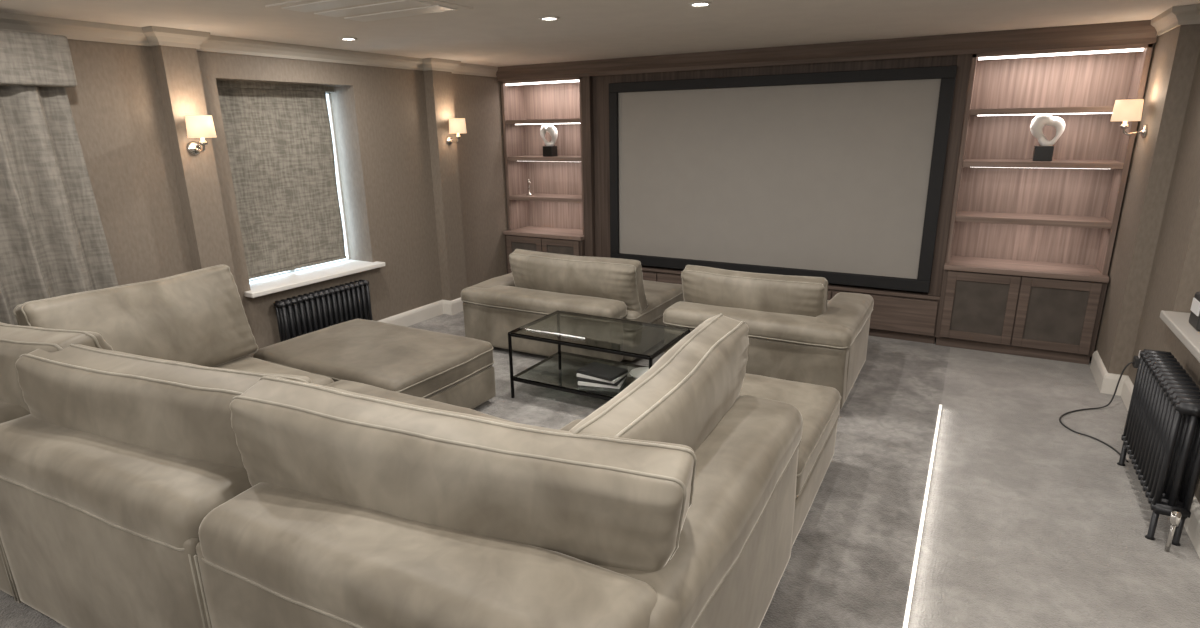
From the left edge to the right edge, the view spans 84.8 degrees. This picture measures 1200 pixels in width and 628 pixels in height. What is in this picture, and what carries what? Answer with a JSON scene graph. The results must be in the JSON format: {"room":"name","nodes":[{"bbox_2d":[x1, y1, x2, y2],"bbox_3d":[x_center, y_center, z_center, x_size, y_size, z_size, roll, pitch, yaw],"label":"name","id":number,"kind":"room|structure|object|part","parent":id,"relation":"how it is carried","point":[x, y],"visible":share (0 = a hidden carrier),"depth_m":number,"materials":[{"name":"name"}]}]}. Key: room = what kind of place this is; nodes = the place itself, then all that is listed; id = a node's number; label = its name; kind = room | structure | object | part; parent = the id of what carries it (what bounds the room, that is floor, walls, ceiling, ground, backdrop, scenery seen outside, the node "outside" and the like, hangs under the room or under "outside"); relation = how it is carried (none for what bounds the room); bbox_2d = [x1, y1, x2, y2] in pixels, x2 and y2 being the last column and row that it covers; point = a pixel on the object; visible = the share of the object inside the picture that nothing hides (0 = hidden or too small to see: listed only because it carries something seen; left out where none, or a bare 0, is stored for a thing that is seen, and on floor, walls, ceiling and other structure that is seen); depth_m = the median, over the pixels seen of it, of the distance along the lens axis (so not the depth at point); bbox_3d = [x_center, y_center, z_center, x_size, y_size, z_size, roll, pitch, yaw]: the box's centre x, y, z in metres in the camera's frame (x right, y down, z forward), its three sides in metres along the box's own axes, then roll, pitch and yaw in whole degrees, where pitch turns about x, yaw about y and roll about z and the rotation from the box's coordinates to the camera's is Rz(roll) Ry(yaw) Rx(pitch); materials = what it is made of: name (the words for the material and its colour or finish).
{"room":"home cinema room","nodes":[
{"label":"home cinema room","id":0,"kind":"room"},
{"bbox_2d":[65,39,507,358],"bbox_3d":[-2.760,-0.503,3.897,0.440,2.220,7.650,8,18,28],"label":"wall","id":1,"kind":"structure","parent":0,"point":[427,208],"depth_m":4.82,"materials":[{"name":"beige paint"}]},
{"bbox_2d":[0,30,118,323],"bbox_3d":[-3.108,-0.165,2.884,0.180,2.115,1.780,8,18,28],"label":"curtain","id":2,"kind":"object","parent":1,"relation":"hanging from","point":[53,242],"visible":0.45,"depth_m":3.30,"materials":[{"name":"grey fabric"}]},
{"bbox_2d":[185,115,216,154],"bbox_3d":[-2.346,-1.047,3.859,0.184,0.225,0.148,8,18,28],"label":"wall sconce","id":3,"kind":"object","parent":1,"relation":"attached to","point":[202,127],"visible":1,"depth_m":3.79,"materials":[{"name":"beige fabric"}]},
{"bbox_3d":[-2.369,-0.997,3.887,0.105,0.086,0.016,8,18,28],"label":"arm","id":4,"kind":"part","parent":3,"relation":"part of","materials":[{"name":"silver metal"}]},
{"bbox_3d":[-2.332,-1.093,3.837,0.148,0.125,0.148,8,18,28],"label":"lamp shade","id":5,"kind":"part","parent":3,"relation":"part of","materials":[{"name":"white fabric"}]},
{"bbox_2d":[0,12,497,76],"bbox_3d":[-2.702,-1.452,3.338,0.162,0.089,7.240,8,18,28],"label":"trim","id":6,"kind":"structure","parent":1,"relation":"attached to","point":[150,36],"depth_m":4.00,"materials":[{"name":"paint"}]},
{"bbox_2d":[216,80,346,278],"bbox_3d":[-2.313,-0.984,4.812,0.050,1.330,1.045,8,18,28],"label":"blind","id":7,"kind":"object","parent":1,"relation":"attached to","point":[279,141],"visible":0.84,"depth_m":4.80,"materials":[{"name":"grey fabric"}]},
{"bbox_3d":[-2.323,-1.604,4.636,0.050,0.040,1.045,8,18,28],"label":"head rail","id":8,"kind":"part","parent":7,"relation":"part of","materials":[{"name":"grey fabric"}]},
{"bbox_2d":[249,259,349,280],"bbox_3d":[-2.362,-0.320,5.039,0.050,0.030,1.060,8,18,28],"label":"window","id":9,"kind":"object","parent":1,"relation":"attached to","point":[280,273],"visible":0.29,"depth_m":5.06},
{"bbox_2d":[244,260,384,297],"bbox_3d":[-2.196,-0.287,4.951,0.390,0.034,1.160,8,18,28],"label":"windowsill","id":10,"kind":"structure","parent":1,"relation":"attached to","point":[269,285],"depth_m":4.86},
{"bbox_2d":[326,92,349,258],"bbox_3d":[-2.115,-1.097,5.292,0.050,1.380,0.012,8,18,28],"label":"window","id":11,"kind":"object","parent":1,"relation":"attached to","point":[328,94],"visible":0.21,"depth_m":5.28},
{"bbox_2d":[379,297,462,326],"bbox_3d":[-2.688,0.574,3.925,0.120,0.130,7.240,8,18,28],"label":"baseboard","id":12,"kind":"structure","parent":1,"relation":"attached to","point":[411,317],"depth_m":5.92,"materials":[{"name":"paint"}]},
{"bbox_2d":[446,118,466,144],"bbox_3d":[-1.251,-1.585,5.725,0.184,0.225,0.148,8,18,28],"label":"wall sconce","id":13,"kind":"object","parent":1,"relation":"attached to","point":[456,125],"visible":1,"depth_m":5.66,"materials":[{"name":"beige fabric"}]},
{"bbox_3d":[-1.236,-1.631,5.703,0.148,0.125,0.148,8,18,28],"label":"lamp shade","id":14,"kind":"part","parent":13,"relation":"part of","materials":[{"name":"white fabric"}]},
{"bbox_2d":[0,311,1199,627],"bbox_3d":[-0.351,0.946,2.907,6.050,0.100,7.850,8,18,28],"label":"floor","id":15,"kind":"structure","parent":0,"point":[1031,521],"depth_m":2.91,"materials":[{"name":"carpet"}]},
{"bbox_2d":[274,279,372,341],"bbox_3d":[-2.056,0.080,4.913,0.100,0.520,0.846,8,18,28],"label":"radiator","id":16,"kind":"object","parent":15,"relation":"on","point":[299,315],"visible":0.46,"depth_m":4.84,"materials":[{"name":"black metal"}]},
{"bbox_2d":[252,319,495,409],"bbox_3d":[-1.357,0.376,4.007,1.222,0.427,0.834,8,18,28],"label":"ottoman","id":17,"kind":"object","parent":15,"relation":"on","point":[455,370],"visible":0.68,"depth_m":3.81,"materials":[{"name":"beige fabric"}]},
{"bbox_2d":[0,265,841,627],"bbox_3d":[-0.952,0.386,2.963,3.534,0.966,2.571,8,18,28],"label":"sectional sofa","id":18,"kind":"object","parent":15,"relation":"on","point":[155,473],"visible":1,"depth_m":1.77,"materials":[{"name":"beige fabric"}]},
{"bbox_3d":[-2.541,0.665,2.611,1.108,0.593,0.234,7,18,25],"label":"panel","id":19,"kind":"part","parent":18,"relation":"part of","materials":[{"name":"beige fabric"}]},
{"bbox_2d":[0,322,110,412],"bbox_3d":[-2.284,0.275,2.617,1.072,0.534,0.347,6,17,22],"label":"cushion","id":20,"kind":"object","parent":18,"relation":"on","point":[24,346],"depth_m":2.34,"materials":[{"name":"beige fabric"}]},
{"bbox_3d":[-1.525,0.787,2.127,1.155,0.593,0.284,8,18,28],"label":"panel","id":21,"kind":"part","parent":18,"relation":"part of","materials":[{"name":"beige fabric"}]},
{"bbox_2d":[16,266,257,365],"bbox_3d":[-2.310,0.102,3.384,0.320,0.537,0.958,8,18,28],"label":"cushion","id":22,"kind":"object","parent":18,"relation":"on","point":[197,316],"depth_m":3.35,"materials":[{"name":"beige fabric"}]},
{"bbox_2d":[17,343,312,467],"bbox_3d":[-1.395,0.392,2.199,1.167,0.530,0.347,5,17,20],"label":"cushion","id":23,"kind":"object","parent":18,"relation":"on","point":[139,411],"depth_m":2.01,"materials":[{"name":"beige fabric"}]},
{"bbox_3d":[-0.465,0.914,1.620,1.209,0.592,0.233,7,18,25],"label":"panel","id":24,"kind":"part","parent":18,"relation":"part of","materials":[{"name":"beige fabric"}]},
{"bbox_2d":[217,358,333,385],"bbox_3d":[-2.041,0.498,3.200,0.921,0.218,1.166,8,18,28],"label":"seat cushion","id":25,"kind":"object","parent":18,"relation":"on","point":[245,364],"depth_m":3.55,"materials":[{"name":"beige fabric"}]},
{"bbox_2d":[327,380,529,425],"bbox_3d":[-1.063,0.631,2.676,1.332,0.219,1.187,8,18,28],"label":"seat cushion","id":26,"kind":"object","parent":18,"relation":"on","point":[342,384],"depth_m":3.14,"materials":[{"name":"beige fabric"}]},
{"bbox_2d":[230,376,693,570],"bbox_3d":[-0.388,0.494,1.776,1.298,0.558,0.486,8,18,28],"label":"cushion","id":27,"kind":"object","parent":18,"relation":"on","point":[468,492],"depth_m":1.58,"materials":[{"name":"beige fabric"}]},
{"bbox_2d":[559,418,584,432],"bbox_3d":[-0.090,0.741,2.241,0.808,0.215,1.319,8,18,28],"label":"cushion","id":28,"kind":"object","parent":18,"relation":"on","point":[574,424],"depth_m":2.83,"materials":[{"name":"beige fabric"}]},
{"bbox_2d":[572,315,748,450],"bbox_3d":[0.188,0.395,2.146,0.332,0.557,1.113,8,18,28],"label":"cushion","id":29,"kind":"object","parent":18,"relation":"on","point":[690,393],"depth_m":1.98,"materials":[{"name":"beige fabric"}]},
{"bbox_3d":[0.335,0.829,2.002,0.231,0.524,1.233,8,18,28],"label":"arm","id":30,"kind":"part","parent":18,"relation":"part of","materials":[{"name":"beige fabric"}]},
{"bbox_2d":[739,373,840,497],"bbox_3d":[0.556,0.490,3.097,0.966,0.198,0.916,8,18,28],"label":"cushion","id":31,"kind":"object","parent":18,"relation":"on","point":[819,406],"depth_m":3.03,"materials":[{"name":"beige fabric"}]},
{"bbox_2d":[500,77,584,272],"bbox_3d":[-0.485,-1.251,6.618,0.930,2.100,0.460,8,18,28],"label":"bookcase","id":32,"kind":"object","parent":15,"relation":"on","point":[551,219],"visible":0.58,"depth_m":6.68,"materials":[{"name":"brown wood"}]},
{"bbox_3d":[-0.772,-0.754,6.680,0.311,0.060,0.022,8,18,28],"label":"door rail","id":33,"kind":"part","parent":32,"relation":"part of","materials":[{"name":"brown wood"}]},
{"bbox_2d":[526,179,532,195],"bbox_3d":[-0.725,-1.300,6.744,0.070,0.160,0.070,8,18,28],"label":"candlestick","id":34,"kind":"object","parent":32,"relation":"on","point":[528,180],"visible":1,"depth_m":6.73,"materials":[{"name":"silver metal"}]},
{"bbox_3d":[-0.478,-1.894,6.467,0.870,0.040,0.330,8,18,28],"label":"shelf","id":35,"kind":"part","parent":32,"relation":"part of","materials":[{"name":"brown wood"}]},
{"bbox_2d":[503,226,583,240],"bbox_3d":[-0.486,-0.831,6.724,0.930,0.035,0.430,8,18,28],"label":"countertop","id":36,"kind":"structure","parent":32,"relation":"on","point":[530,231],"depth_m":6.65,"materials":[{"name":"brown wood"}]},
{"bbox_3d":[-0.473,-1.553,6.564,0.870,0.040,0.330,8,18,28],"label":"shelf","id":37,"kind":"part","parent":32,"relation":"part of","materials":[{"name":"brown wood"}]},
{"bbox_3d":[-0.467,-1.178,6.670,0.870,0.040,0.330,8,18,28],"label":"shelf","id":38,"kind":"part","parent":32,"relation":"part of","materials":[{"name":"brown wood"}]},
{"bbox_2d":[540,124,557,156],"bbox_3d":[-0.505,-1.713,6.492,0.204,0.307,0.104,8,18,28],"label":"abstract sculpture","id":39,"kind":"object","parent":32,"relation":"on","point":[549,150],"visible":1,"depth_m":6.47,"materials":[{"name":"white ceramic"}]},
{"bbox_3d":[-0.384,-1.592,6.715,0.930,1.500,0.030,8,18,28],"label":"panel","id":40,"kind":"part","parent":32,"relation":"part of","materials":[{"name":"brown wood"}]},
{"bbox_3d":[-0.390,-0.701,6.471,0.311,0.060,0.022,8,18,28],"label":"door rail","id":41,"kind":"part","parent":32,"relation":"part of","materials":[{"name":"brown wood"}]},
{"bbox_2d":[461,249,683,361],"bbox_3d":[-0.177,-0.169,5.253,1.414,0.757,1.258,8,18,28],"label":"loveseat","id":42,"kind":"object","parent":15,"relation":"on","point":[538,285],"visible":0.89,"depth_m":4.81,"materials":[{"name":"beige fabric"}]},
{"bbox_3d":[-0.448,0.118,4.893,1.313,0.334,0.210,8,18,28],"label":"panel","id":43,"kind":"part","parent":42,"relation":"part of","materials":[{"name":"beige fabric"}]},
{"bbox_2d":[509,250,646,312],"bbox_3d":[-0.175,-0.242,4.912,1.076,0.422,0.295,8,18,28],"label":"cushion","id":44,"kind":"object","parent":42,"relation":"on","point":[618,280],"depth_m":4.73,"materials":[{"name":"beige fabric"}]},
{"bbox_2d":[623,280,683,322],"bbox_3d":[-0.015,-0.117,5.311,1.166,0.203,1.015,8,18,28],"label":"seat cushion","id":45,"kind":"object","parent":42,"relation":"on","point":[660,296],"depth_m":5.01,"materials":[{"name":"beige fabric"}]},
{"bbox_2d":[508,310,689,400],"bbox_3d":[-0.002,0.313,4.131,0.980,0.438,0.570,8,18,28],"label":"coffee table","id":46,"kind":"object","parent":15,"relation":"on","point":[642,340],"visible":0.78,"depth_m":4.07,"materials":[{"name":"clear glass"}]},
{"bbox_3d":[-0.557,0.326,4.130,0.016,0.430,0.016,8,18,28],"label":"leg","id":47,"kind":"part","parent":46,"relation":"part of","materials":[{"name":"black metal"}]},
{"bbox_3d":[-0.136,0.469,3.924,0.980,0.016,0.016,8,18,28],"label":"rail","id":48,"kind":"part","parent":46,"relation":"part of","materials":[{"name":"black metal"}]},
{"bbox_3d":[-0.141,0.186,3.844,0.980,0.016,0.016,8,18,28],"label":"rail","id":49,"kind":"part","parent":46,"relation":"part of","materials":[{"name":"black metal"}]},
{"bbox_2d":[513,351,646,397],"bbox_3d":[-0.001,0.389,4.153,0.960,0.008,0.550,8,18,28],"label":"shelf","id":50,"kind":"object","parent":46,"relation":"attached to","point":[557,371],"depth_m":4.17,"materials":[{"name":"black glass"}]},
{"bbox_3d":[-0.005,0.106,4.072,0.976,0.008,0.566,8,18,28],"label":"glass","id":51,"kind":"part","parent":46,"relation":"part of","materials":[{"name":"grey"}]},
{"bbox_2d":[576,361,627,388],"bbox_3d":[0.013,0.378,4.028,0.287,0.080,0.223,7,18,25],"label":"book stack","id":52,"kind":"object","parent":46,"relation":"on","point":[594,374],"visible":1,"depth_m":3.97,"materials":[{"name":"black paper"}]},
{"bbox_2d":[576,372,627,383],"bbox_3d":[0.013,0.367,4.025,0.262,0.018,0.183,8,18,28],"label":"book","id":53,"kind":"object","parent":52,"relation":"on","point":[582,377],"depth_m":3.95,"materials":[{"name":"white paper"}]},
{"bbox_2d":[577,375,626,385],"bbox_3d":[0.013,0.385,4.030,0.260,0.020,0.180,5,17,21],"label":"book","id":54,"kind":"object","parent":52,"relation":"on","point":[583,380],"depth_m":3.96,"materials":[{"name":"white paper"}]},
{"bbox_2d":[578,377,625,388],"bbox_3d":[0.013,0.405,4.035,0.260,0.022,0.180,3,16,15],"label":"book","id":55,"kind":"object","parent":52,"relation":"on","point":[582,381],"depth_m":3.95,"materials":[{"name":"white paper"}]},
{"bbox_2d":[630,367,648,378],"bbox_3d":[0.281,0.387,4.016,0.200,0.060,0.200,8,18,28],"label":"decorative bowl","id":56,"kind":"object","parent":46,"relation":"on","point":[636,373],"visible":0.25,"depth_m":4.07,"materials":[{"name":"white ceramic"}]},
{"bbox_3d":[0.282,0.443,3.671,0.016,0.430,0.016,8,18,28],"label":"leg","id":57,"kind":"part","parent":46,"relation":"part of","materials":[{"name":"black metal"}]},
{"bbox_3d":[0.415,0.176,3.846,0.016,0.016,0.570,8,18,28],"label":"rail","id":58,"kind":"part","parent":46,"relation":"part of","materials":[{"name":"black metal"}]},
{"bbox_2d":[663,265,872,408],"bbox_3d":[1.187,0.023,4.508,1.206,0.754,1.256,8,18,28],"label":"loveseat","id":59,"kind":"object","parent":15,"relation":"on","point":[795,333],"visible":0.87,"depth_m":4.00,"materials":[{"name":"beige fabric"}]},
{"bbox_2d":[681,266,826,316],"bbox_3d":[0.991,-0.079,4.273,0.921,0.416,0.292,8,18,28],"label":"cushion","id":60,"kind":"object","parent":59,"relation":"on","point":[794,295],"depth_m":4.11,"materials":[{"name":"beige fabric"}]},
{"bbox_3d":[0.954,0.290,4.119,1.131,0.383,0.210,8,18,28],"label":"panel","id":61,"kind":"part","parent":59,"relation":"part of","materials":[{"name":"beige fabric"}]},
{"bbox_3d":[1.557,0.239,4.265,0.240,0.384,0.870,8,18,28],"label":"arm","id":62,"kind":"part","parent":59,"relation":"part of","materials":[{"name":"beige fabric"}]},
{"bbox_2d":[903,405,941,627],"bbox_3d":[0.735,1.215,1.720,0.014,0.008,5.400,8,18,28],"label":"light strip","id":63,"kind":"object","parent":15,"relation":"on","point":[912,581],"visible":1,"depth_m":2.74,"materials":[{"name":"white plastic"}]},
{"bbox_2d":[935,43,1153,364],"bbox_3d":[3.064,-0.755,4.678,0.980,2.100,0.460,8,18,28],"label":"bookcase","id":64,"kind":"object","parent":15,"relation":"on","point":[1030,244],"visible":0.95,"depth_m":4.69,"materials":[{"name":"brown wood"}]},
{"bbox_3d":[2.773,0.168,4.868,0.336,0.060,0.022,8,18,28],"label":"door rail","id":65,"kind":"part","parent":64,"relation":"part of","materials":[{"name":"brown wood"}]},
{"bbox_3d":[2.766,-0.261,4.746,0.336,0.060,0.022,8,18,28],"label":"door rail","id":66,"kind":"part","parent":64,"relation":"part of","materials":[{"name":"brown wood"}]},
{"bbox_2d":[944,255,1108,282],"bbox_3d":[3.063,-0.336,4.784,0.980,0.035,0.430,8,18,28],"label":"countertop","id":67,"kind":"structure","parent":64,"relation":"on","point":[1079,272],"depth_m":4.70,"materials":[{"name":"brown wood"}]},
{"bbox_3d":[3.083,-0.682,4.731,0.920,0.040,0.330,8,18,28],"label":"shelf","id":68,"kind":"part","parent":64,"relation":"part of","materials":[{"name":"brown wood"}]},
{"bbox_3d":[3.071,-1.399,4.527,0.920,0.040,0.330,8,18,28],"label":"shelf","id":69,"kind":"part","parent":64,"relation":"part of","materials":[{"name":"brown wood"}]},
{"bbox_3d":[3.077,-1.057,4.624,0.920,0.040,0.330,8,18,28],"label":"shelf","id":70,"kind":"part","parent":64,"relation":"part of","materials":[{"name":"brown wood"}]},
{"bbox_3d":[3.165,-1.097,4.776,0.980,1.500,0.030,8,18,28],"label":"panel","id":71,"kind":"part","parent":64,"relation":"part of","materials":[{"name":"brown wood"}]},
{"bbox_2d":[1030,115,1064,160],"bbox_3d":[3.074,-1.216,4.535,0.203,0.313,0.104,8,18,28],"label":"abstract sculpture","id":72,"kind":"object","parent":64,"relation":"on","point":[1044,152],"visible":1,"depth_m":4.51,"materials":[{"name":"white ceramic"}]},
{"bbox_3d":[3.177,0.224,4.647,0.336,0.060,0.022,8,18,28],"label":"door rail","id":73,"kind":"part","parent":64,"relation":"part of","materials":[{"name":"brown wood"}]},
{"bbox_3d":[3.170,-0.204,4.525,0.336,0.060,0.022,8,18,28],"label":"door rail","id":74,"kind":"part","parent":64,"relation":"part of","materials":[{"name":"brown wood"}]},
{"bbox_2d":[1059,356,1139,461],"bbox_3d":[2.751,0.467,3.630,0.314,0.328,0.808,11,20,36],"label":"power cable","id":75,"kind":"object","parent":15,"relation":"on","point":[1135,363],"visible":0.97,"depth_m":3.78,"materials":[{"name":"black plastic"}]},
{"bbox_2d":[1117,349,1199,551],"bbox_3d":[2.431,0.555,2.847,0.120,0.600,0.806,8,18,28],"label":"radiator","id":76,"kind":"object","parent":15,"relation":"on","point":[1160,437],"visible":1,"depth_m":2.67,"materials":[{"name":"black metal"}]},
{"bbox_2d":[0,0,1199,66],"bbox_3d":[-0.387,-1.285,2.273,6.250,0.100,7.850,8,18,28],"label":"ceiling","id":77,"kind":"structure","parent":0,"point":[497,33],"depth_m":3.72,"materials":[{"name":"paint"}]},
{"bbox_2d":[340,37,356,40],"bbox_3d":[-1.610,-1.760,4.210,0.108,0.007,0.108,8,18,28],"label":"recessed light","id":78,"kind":"object","parent":77,"relation":"in","point":[343,38],"visible":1,"depth_m":4.19,"materials":[{"name":"white"}]},
{"bbox_2d":[265,0,472,22],"bbox_3d":[-1.092,-1.467,3.142,0.750,0.023,0.600,8,18,28],"label":"ceiling vent","id":79,"kind":"object","parent":77,"relation":"in","point":[365,11],"depth_m":3.13,"materials":[{"name":"beige metal"}]},
{"bbox_2d":[539,16,558,20],"bbox_3d":[-0.274,-1.592,3.546,0.108,0.007,0.108,8,18,28],"label":"recessed light","id":80,"kind":"object","parent":77,"relation":"in","point":[547,18],"visible":1,"depth_m":3.53,"materials":[{"name":"white"}]},
{"bbox_2d":[689,2,710,6],"bbox_3d":[0.487,-1.505,3.196,0.108,0.007,0.108,8,18,28],"label":"recessed light","id":81,"kind":"object","parent":77,"relation":"in","point":[694,4],"visible":1,"depth_m":3.19,"materials":[{"name":"white"}]},
{"bbox_2d":[1090,24,1199,503],"bbox_3d":[1.961,0.156,1.317,0.500,2.220,7.650,8,18,28],"label":"wall","id":82,"kind":"structure","parent":0,"point":[1154,267],"depth_m":3.72,"materials":[{"name":"beige paint"}]},
{"bbox_2d":[1111,99,1147,137],"bbox_3d":[3.224,-1.187,4.003,0.184,0.225,0.148,8,18,28],"label":"wall sconce","id":83,"kind":"object","parent":82,"relation":"attached to","point":[1127,110],"visible":1,"depth_m":3.95,"materials":[{"name":"beige fabric"}]},
{"bbox_3d":[3.207,-1.237,3.998,0.148,0.125,0.148,8,18,28],"label":"lamp shade","id":84,"kind":"part","parent":83,"relation":"part of","materials":[{"name":"white fabric"}]},
{"bbox_3d":[3.248,-1.131,4.005,0.105,0.086,0.016,8,18,28],"label":"arm","id":85,"kind":"part","parent":83,"relation":"part of","materials":[{"name":"silver metal"}]},
{"bbox_2d":[1090,351,1199,557],"bbox_3d":[1.673,1.196,1.498,0.120,0.130,7.160,8,18,28],"label":"baseboard","id":86,"kind":"structure","parent":82,"relation":"attached to","point":[1106,382],"depth_m":4.03,"materials":[{"name":"paint"}]},
{"bbox_2d":[1151,3,1199,35],"bbox_3d":[3.128,-1.588,3.492,0.162,0.089,1.190,8,18,28],"label":"trim","id":87,"kind":"structure","parent":82,"relation":"attached to","point":[1175,16],"depth_m":3.53,"materials":[{"name":"paint"}]},
{"bbox_2d":[1160,310,1199,361],"bbox_3d":[1.553,0.763,0.777,0.350,0.040,6.050,8,18,28],"label":"windowsill","id":88,"kind":"structure","parent":82,"relation":"attached to","point":[1178,323],"depth_m":3.08,"materials":[{"name":"paint"}]},
{"bbox_2d":[1189,292,1199,330],"bbox_3d":[2.825,-0.026,3.046,0.105,0.195,0.160,8,18,28],"label":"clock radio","id":89,"kind":"object","parent":88,"relation":"on","point":[1194,319],"visible":1,"depth_m":3.06,"materials":[{"name":"white plastic"}]},
{"bbox_3d":[1.612,-1.110,5.786,5.670,2.220,0.100,8,18,28],"label":"wall","id":90,"kind":"structure","parent":0,"visible":0},
{"bbox_2d":[496,20,1156,343],"bbox_3d":[1.291,-1.054,5.611,5.030,2.219,0.435,8,18,28],"label":"panelling","id":91,"kind":"object","parent":90,"relation":"attached to","point":[895,314],"visible":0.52,"depth_m":5.07,"materials":[{"name":"brown wood"}]},
{"bbox_2d":[642,272,656,280],"bbox_3d":[0.190,-0.291,6.277,0.765,0.270,0.018,8,18,28],"label":"drawer","id":92,"kind":"object","parent":91,"relation":"in","point":[650,276],"depth_m":6.09,"materials":[{"name":"brown wood"}]},
{"bbox_2d":[657,273,681,283],"bbox_3d":[0.865,-0.197,5.908,0.765,0.270,0.018,8,18,28],"label":"drawer","id":93,"kind":"object","parent":91,"relation":"in","point":[661,277],"depth_m":6.00,"materials":[{"name":"brown wood"}]},
{"bbox_2d":[609,65,956,292],"bbox_3d":[1.301,-1.112,5.426,2.730,1.610,0.105,8,18,28],"label":"projector screen","id":94,"kind":"object","parent":91,"relation":"attached to","point":[837,177],"visible":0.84,"depth_m":5.29,"materials":[{"name":"fabric"}]},
{"bbox_3d":[0.147,-1.278,6.056,0.080,1.440,0.105,8,18,28],"label":"frame","id":95,"kind":"part","parent":94,"relation":"part of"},
{"bbox_3d":[1.313,-0.381,5.634,2.730,0.090,0.105,8,18,28],"label":"frame","id":96,"kind":"part","parent":94,"relation":"part of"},
{"bbox_3d":[1.290,-1.848,5.217,2.730,0.080,0.105,8,18,28],"label":"frame","id":97,"kind":"part","parent":94,"relation":"part of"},
{"bbox_3d":[2.451,-0.956,4.797,0.090,1.440,0.105,8,18,28],"label":"frame","id":98,"kind":"part","parent":94,"relation":"part of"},
{"bbox_3d":[1.184,-2.014,5.171,5.030,0.129,0.065,8,18,28],"label":"header moulding","id":99,"kind":"part","parent":91,"relation":"part of","materials":[{"name":"brown wood"}]},
{"bbox_2d":[827,291,830,299],"bbox_3d":[1.540,-0.103,5.539,0.765,0.270,0.018,8,18,28],"label":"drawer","id":100,"kind":"object","parent":91,"relation":"in","point":[829,292],"depth_m":5.33,"materials":[{"name":"brown wood"}]},
{"bbox_2d":[832,291,937,335],"bbox_3d":[2.215,-0.008,5.170,0.765,0.270,0.018,8,18,28],"label":"drawer","id":101,"kind":"object","parent":91,"relation":"in","point":[895,313],"depth_m":5.09,"materials":[{"name":"brown wood"}]}
]}

